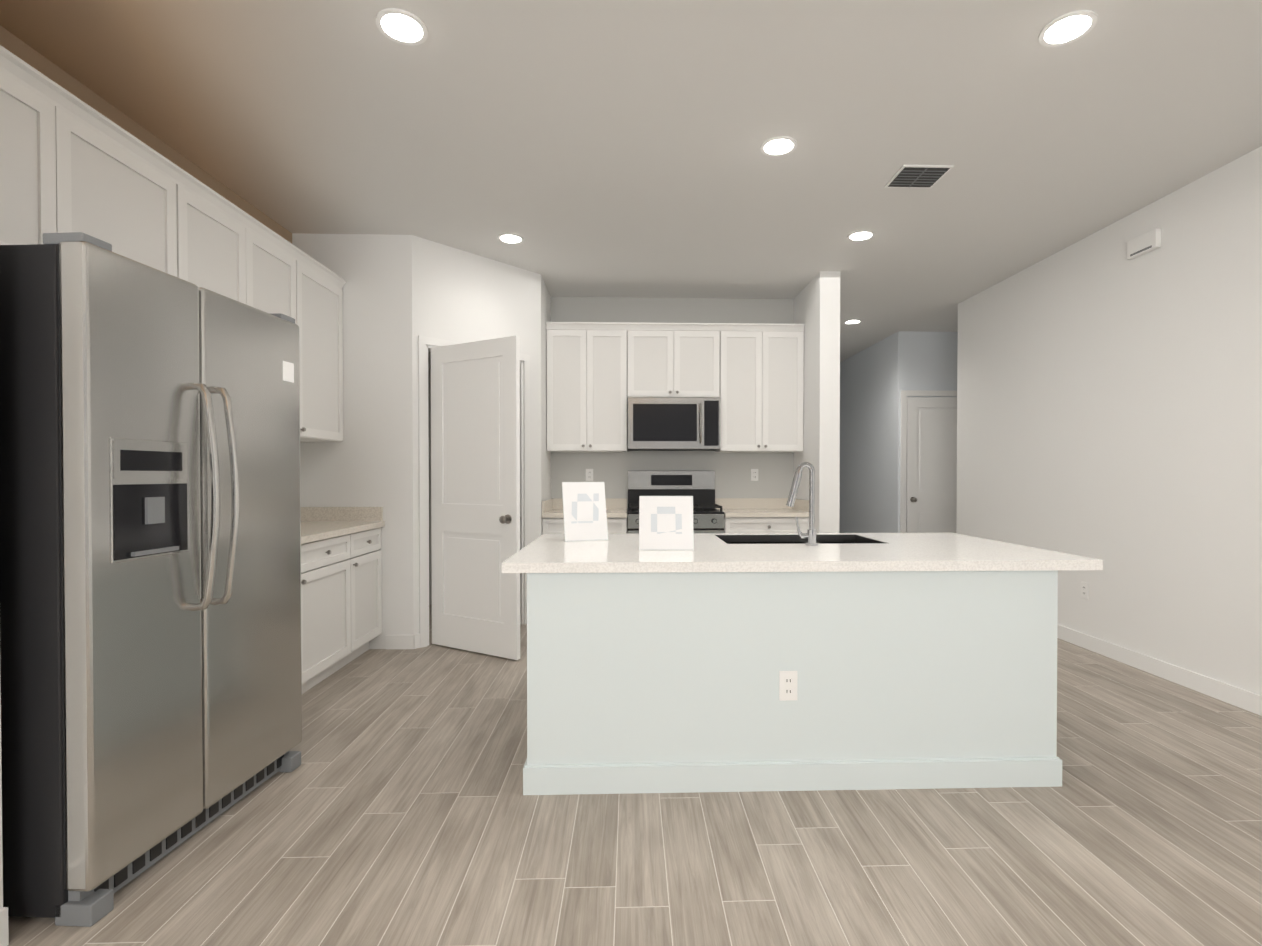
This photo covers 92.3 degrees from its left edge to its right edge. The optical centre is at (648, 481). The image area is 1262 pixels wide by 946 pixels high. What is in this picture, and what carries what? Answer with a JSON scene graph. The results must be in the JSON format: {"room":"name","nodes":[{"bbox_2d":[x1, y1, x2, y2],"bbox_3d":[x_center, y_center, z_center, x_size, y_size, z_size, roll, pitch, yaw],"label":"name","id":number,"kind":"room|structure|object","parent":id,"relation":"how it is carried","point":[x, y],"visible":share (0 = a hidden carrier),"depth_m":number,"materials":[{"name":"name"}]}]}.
{"room":"kitchen","nodes":[
{"label":"kitchen","id":0,"kind":"room"},
{"bbox_2d":[0,685,2,908],"bbox_3d":[-1.677,-0.214,-1.096,0.120,2.930,5.350,0,1,-2],"label":"wall","id":1,"kind":"structure","parent":0,"point":[1,880],"depth_m":1.59,"materials":[{"name":"white paint"}]},
{"bbox_2d":[0,907,8,945],"bbox_3d":[-1.610,1.201,-1.078,0.012,0.100,5.350,0,1,-2],"label":"baseboard","id":2,"kind":"structure","parent":1,"relation":"attached to","point":[4,933],"depth_m":1.59,"materials":[{"name":"white paint"}]},
{"bbox_2d":[0,25,291,243],"bbox_3d":[-2.546,-0.267,3.704,0.120,2.930,4.300,0,1,-2],"label":"wall","id":3,"kind":"structure","parent":0,"point":[23,51],"depth_m":2.84,"materials":[{"name":"paint"}]},
{"bbox_2d":[0,45,183,279],"bbox_3d":[-2.262,-1.050,2.129,0.347,0.670,1.139,0,1,-2],"label":"upper cabinet","id":4,"kind":"object","parent":3,"relation":"attached to","point":[69,162],"depth_m":2.22,"materials":[{"name":"white wood"}]},
{"bbox_2d":[184,171,307,440],"bbox_3d":[-2.294,-0.831,3.185,0.347,1.130,1.086,0,1,-2],"label":"upper cabinet","id":5,"kind":"object","parent":3,"relation":"attached to","point":[229,253],"depth_m":3.16,"materials":[{"name":"white wood"}]},
{"bbox_2d":[300,253,343,441],"bbox_3d":[-2.317,-0.839,3.934,0.347,1.130,0.654,0,1,-2],"label":"upper cabinet","id":6,"kind":"object","parent":3,"relation":"attached to","point":[323,292],"depth_m":4.01,"materials":[{"name":"white wood"}]},
{"bbox_2d":[292,233,413,648],"bbox_3d":[-2.091,-0.274,4.338,0.830,2.930,0.120,0,1,-2],"label":"wall","id":7,"kind":"structure","parent":0,"point":[367,461],"depth_m":4.28,"materials":[{"name":"white paint"}]},
{"bbox_2d":[301,507,382,518],"bbox_3d":[-2.182,0.232,4.267,0.598,0.100,0.019,0,1,-2],"label":"backsplash","id":8,"kind":"structure","parent":7,"relation":"attached to","point":[306,512],"depth_m":4.26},
{"bbox_2d":[412,235,540,634],"bbox_3d":[-1.339,-0.278,4.753,0.120,2.930,1.135,1,1,42],"label":"wall","id":9,"kind":"structure","parent":0,"point":[460,296],"depth_m":4.64,"materials":[{"name":"white paint"}]},
{"bbox_2d":[418,335,529,647],"bbox_3d":[-1.362,0.073,4.721,0.138,2.228,0.966,1,1,42],"label":"door frame","id":10,"kind":"structure","parent":9,"relation":"attached to","point":[424,347],"depth_m":4.37,"materials":[{"name":"white paint"}]},
{"bbox_2d":[431,336,520,659],"bbox_3d":[-1.218,0.111,4.189,0.710,2.140,0.476,0,1,-2],"label":"pantry door","id":11,"kind":"structure","parent":9,"relation":"in","point":[475,465],"depth_m":4.17,"materials":[{"name":"white paint"}]},
{"bbox_2d":[541,276,550,534],"bbox_3d":[-0.985,-0.286,5.458,0.120,2.930,0.650,0,1,-2],"label":"wall","id":12,"kind":"structure","parent":0,"point":[545,453],"depth_m":5.34,"materials":[{"name":"white paint"}]},
{"bbox_2d":[542,498,553,513],"bbox_3d":[-0.911,0.219,5.460,0.020,0.100,0.618,0,1,-2],"label":"backsplash","id":13,"kind":"structure","parent":12,"relation":"attached to","point":[549,504],"depth_m":5.43,"materials":[{"name":"beige stone"}]},
{"bbox_2d":[428,297,793,604],"bbox_3d":[-0.577,-0.290,5.856,3.950,2.930,0.120,0,1,-2],"label":"wall","id":14,"kind":"structure","parent":0,"point":[733,474],"depth_m":5.81,"materials":[{"name":"grey paint"}]},
{"bbox_2d":[586,469,592,480],"bbox_3d":[-0.570,-0.060,5.794,0.072,0.116,0.008,0,1,-2],"label":"outlet","id":15,"kind":"object","parent":14,"relation":"attached to","point":[589,474],"visible":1,"depth_m":5.79,"materials":[{"name":"white plastic"}]},
{"bbox_2d":[554,498,789,509],"bbox_3d":[0.232,0.215,5.814,2.328,0.100,0.019,0,1,-2],"label":"backsplash","id":16,"kind":"structure","parent":14,"relation":"attached to","point":[611,503],"depth_m":5.82,"materials":[{"name":"beige stone"}]},
{"bbox_2d":[546,322,804,452],"bbox_3d":[0.238,-0.848,5.625,2.327,1.150,0.374,0,1,-2],"label":"upper cabinet","id":17,"kind":"object","parent":14,"relation":"attached to","point":[751,375],"visible":0.98,"depth_m":5.47,"materials":[{"name":"white wood"}]},
{"bbox_2d":[628,397,720,450],"bbox_3d":[0.219,-0.519,5.582,0.829,0.463,0.461,0,1,-2],"label":"microwave","id":18,"kind":"object","parent":17,"relation":"attached to","point":[674,423],"visible":0.98,"depth_m":5.40,"materials":[{"name":"grey metal"}]},
{"bbox_2d":[751,469,757,480],"bbox_3d":[1.019,-0.060,5.844,0.072,0.116,0.008,0,1,-2],"label":"outlet","id":19,"kind":"object","parent":14,"relation":"attached to","point":[754,474],"visible":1,"depth_m":5.84,"materials":[{"name":"white plastic"}]},
{"bbox_2d":[0,0,1261,361],"bbox_3d":[1.228,-1.759,3.454,7.450,0.060,14.300,0,1,-2],"label":"ceiling","id":20,"kind":"structure","parent":0,"point":[596,148],"depth_m":2.91,"materials":[{"name":"paint"}]},
{"bbox_2d":[376,8,427,45],"bbox_3d":[-0.932,-1.713,2.287,0.184,0.007,0.184,0,1,-2],"label":"recessed light","id":21,"kind":"object","parent":20,"relation":"in","point":[401,26],"visible":1,"depth_m":2.28,"materials":[{"name":"white plastic"}]},
{"bbox_2d":[497,233,523,243],"bbox_3d":[-0.991,-1.735,4.336,0.184,0.007,0.184,0,1,-2],"label":"recessed light","id":22,"kind":"object","parent":20,"relation":"in","point":[509,238],"visible":1,"depth_m":4.33,"materials":[{"name":"white plastic"}]},
{"bbox_2d":[761,136,796,156],"bbox_3d":[0.667,-1.722,3.117,0.184,0.007,0.184,0,1,-2],"label":"recessed light","id":23,"kind":"object","parent":20,"relation":"in","point":[779,146],"visible":1,"depth_m":3.11,"materials":[{"name":"white plastic"}]},
{"bbox_2d":[844,319,861,323],"bbox_3d":[2.253,-1.761,6.698,0.184,0.007,0.184,0,1,-2],"label":"recessed light","id":24,"kind":"object","parent":20,"relation":"in","point":[854,321],"visible":0.94,"depth_m":6.68,"materials":[{"name":"white plastic"}]},
{"bbox_2d":[847,230,874,240],"bbox_3d":[1.497,-1.734,4.283,0.184,0.007,0.184,0,1,-2],"label":"recessed light","id":25,"kind":"object","parent":20,"relation":"in","point":[861,235],"visible":1,"depth_m":4.28,"materials":[{"name":"white plastic"}]},
{"bbox_2d":[884,165,953,187],"bbox_3d":[1.524,-1.723,3.434,0.280,0.012,0.250,0,1,-2],"label":"ceiling vent","id":26,"kind":"object","parent":20,"relation":"in","point":[917,176],"visible":1,"depth_m":3.41,"materials":[{"name":"white plastic"}]},
{"bbox_2d":[1039,10,1096,46],"bbox_3d":[1.585,-1.713,2.295,0.184,0.007,0.184,0,1,-2],"label":"recessed light","id":27,"kind":"object","parent":20,"relation":"in","point":[1067,28],"visible":1,"depth_m":2.29,"materials":[{"name":"white plastic"}]},
{"bbox_2d":[8,605,1261,945],"bbox_3d":[1.228,1.231,3.487,7.450,0.060,14.300,0,1,-2],"label":"floor","id":28,"kind":"structure","parent":0,"point":[396,807],"depth_m":2.01,"materials":[{"name":"beige tile"}]},
{"bbox_2d":[0,232,301,926],"bbox_3d":[-1.874,0.267,2.128,0.930,1.897,0.940,0,1,3],"label":"fridge","id":29,"kind":"object","parent":28,"relation":"on","point":[150,616],"visible":1,"depth_m":1.78,"materials":[{"name":"grey metal"}]},
{"bbox_2d":[301,543,308,693],"bbox_3d":[-2.155,0.772,2.957,0.608,0.868,0.579,0,1,-2],"label":"base cabinet","id":30,"kind":"object","parent":28,"relation":"on","point":[304,606],"depth_m":3.29,"materials":[{"name":"white wood"}]},
{"bbox_2d":[305,535,356,688],"bbox_3d":[-2.172,0.767,3.497,0.608,0.868,0.738,0,1,-2],"label":"base cabinet","id":31,"kind":"object","parent":28,"relation":"on","point":[341,592],"depth_m":3.59,"materials":[{"name":"white wood"}]},
{"bbox_2d":[301,519,384,542],"bbox_3d":[-2.159,0.310,3.470,0.632,0.038,1.616,0,1,-2],"label":"countertop","id":32,"kind":"structure","parent":31,"relation":"on","point":[312,530],"depth_m":3.83,"materials":[{"name":"beige stone"}]},
{"bbox_2d":[357,527,381,656],"bbox_3d":[-2.188,0.761,4.015,0.608,0.868,0.535,0,1,-2],"label":"base cabinet","id":33,"kind":"object","parent":28,"relation":"on","point":[369,559],"depth_m":4.10,"materials":[{"name":"white wood"}]},
{"bbox_2d":[542,510,626,534],"bbox_3d":[-0.561,0.745,5.491,0.722,0.868,0.628,0,1,-2],"label":"base cabinet","id":34,"kind":"object","parent":28,"relation":"on","point":[549,525],"depth_m":5.18,"materials":[{"name":"white wood"}]},
{"bbox_2d":[542,510,625,517],"bbox_3d":[-0.560,0.288,5.473,0.722,0.038,0.652,0,1,-2],"label":"countertop","id":35,"kind":"structure","parent":34,"relation":"on","point":[549,513],"depth_m":5.16,"materials":[{"name":"beige stone"}]},
{"bbox_2d":[628,471,723,533],"bbox_3d":[0.223,0.526,5.478,0.831,1.245,0.693,0,1,-2],"label":"range","id":36,"kind":"object","parent":28,"relation":"on","point":[699,487],"visible":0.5,"depth_m":5.74,"materials":[{"name":"grey metal"}]},
{"bbox_2d":[724,514,808,532],"bbox_3d":[1.024,0.744,5.540,0.763,0.868,0.628,0,1,-2],"label":"base cabinet","id":37,"kind":"object","parent":28,"relation":"on","point":[731,525],"depth_m":5.23,"materials":[{"name":"white wood"}]},
{"bbox_2d":[722,510,808,517],"bbox_3d":[1.024,0.287,5.523,0.763,0.038,0.652,0,1,-2],"label":"countertop","id":38,"kind":"structure","parent":37,"relation":"on","point":[729,513],"depth_m":5.23,"materials":[{"name":"beige stone"}]},
{"bbox_2d":[523,570,1061,794],"bbox_3d":[0.560,0.778,2.906,2.128,0.860,1.078,0,1,-2],"label":"kitchen island","id":39,"kind":"object","parent":28,"relation":"on","point":[669,650],"depth_m":2.38,"materials":[{"name":"white paint"}]},
{"bbox_2d":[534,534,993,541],"bbox_3d":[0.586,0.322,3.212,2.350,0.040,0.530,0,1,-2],"label":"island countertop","id":40,"kind":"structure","parent":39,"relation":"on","point":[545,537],"depth_m":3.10,"materials":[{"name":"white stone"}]},
{"bbox_2d":[718,534,877,541],"bbox_3d":[0.772,0.439,3.184,0.824,0.267,0.484,0,1,-2],"label":"sink","id":41,"kind":"object","parent":40,"relation":"in","point":[725,537],"depth_m":3.41,"materials":[{"name":"black metal"}]},
{"bbox_2d":[502,542,1102,573],"bbox_3d":[0.603,0.328,2.647,2.350,0.040,0.600,0,1,-2],"label":"island countertop","id":42,"kind":"structure","parent":39,"relation":"on","point":[536,557],"depth_m":2.43,"materials":[{"name":"white stone"}]},
{"bbox_2d":[786,462,821,545],"bbox_3d":[0.730,0.107,2.884,0.151,0.398,0.060,0,1,-2],"label":"faucet","id":43,"kind":"object","parent":42,"relation":"on","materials":[{"name":"silver metal"}]},
{"bbox_2d":[794,271,839,532],"bbox_3d":[1.426,-0.311,7.744,0.170,2.930,5.370,0,1,-2],"label":"wall","id":44,"kind":"structure","parent":0,"point":[817,306],"depth_m":5.06,"materials":[{"name":"white paint"}]},
{"bbox_2d":[790,499,808,509],"bbox_3d":[1.396,0.218,5.531,0.020,0.100,0.618,0,1,-2],"label":"backsplash","id":45,"kind":"structure","parent":44,"relation":"attached to","point":[800,504],"depth_m":5.54,"materials":[{"name":"beige stone"}]},
{"bbox_2d":[839,334,893,532],"bbox_3d":[2.956,-0.324,8.887,0.120,2.930,3.180,0,1,-2],"label":"wall","id":46,"kind":"structure","parent":0,"point":[866,433],"depth_m":8.10,"materials":[{"name":"white paint"}]},
{"bbox_2d":[893,331,957,532],"bbox_3d":[3.817,-0.306,7.263,1.740,2.930,0.120,0,1,-2],"label":"wall","id":47,"kind":"structure","parent":0,"point":[926,361],"depth_m":7.18,"materials":[{"name":"white paint"}]},
{"bbox_2d":[900,390,956,532],"bbox_3d":[3.454,0.045,7.182,0.950,2.230,0.026,0,1,-2],"label":"door frame","id":48,"kind":"structure","parent":47,"relation":"attached to","point":[903,456],"depth_m":7.15,"materials":[{"name":"white paint"}]},
{"bbox_2d":[906,397,956,532],"bbox_3d":[3.455,0.078,7.147,0.810,2.140,0.092,0,1,-2],"label":"hall door","id":49,"kind":"structure","parent":47,"relation":"in","point":[931,495],"depth_m":7.17,"materials":[{"name":"white paint"}]},
{"bbox_2d":[956,146,1261,695],"bbox_3d":[3.274,-0.239,1.208,0.120,2.930,9.650,0,1,-2],"label":"wall","id":50,"kind":"structure","parent":0,"point":[1109,404],"depth_m":3.85,"materials":[{"name":"white paint"}]},
{"bbox_2d":[1081,582,1088,598],"bbox_3d":[3.113,0.781,4.331,0.008,0.116,0.072,0,1,-2],"label":"outlet","id":51,"kind":"object","parent":50,"relation":"attached to","point":[1084,590],"visible":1,"depth_m":4.32,"materials":[{"name":"white plastic"}]},
{"bbox_2d":[1127,229,1160,259],"bbox_3d":[3.114,-1.490,3.816,0.036,0.115,0.220,0,1,-2],"label":"door chime","id":52,"kind":"object","parent":50,"relation":"attached to","point":[1145,243],"visible":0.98,"depth_m":3.80,"materials":[{"name":"white plastic"}]},
{"bbox_2d":[1057,624,1261,715],"bbox_3d":[3.207,1.176,1.228,0.013,0.100,9.663,0,1,-2],"label":"baseboard","id":53,"kind":"structure","parent":50,"relation":"attached to","point":[1212,688],"depth_m":3.64,"materials":[{"name":"white paint"}]}
]}

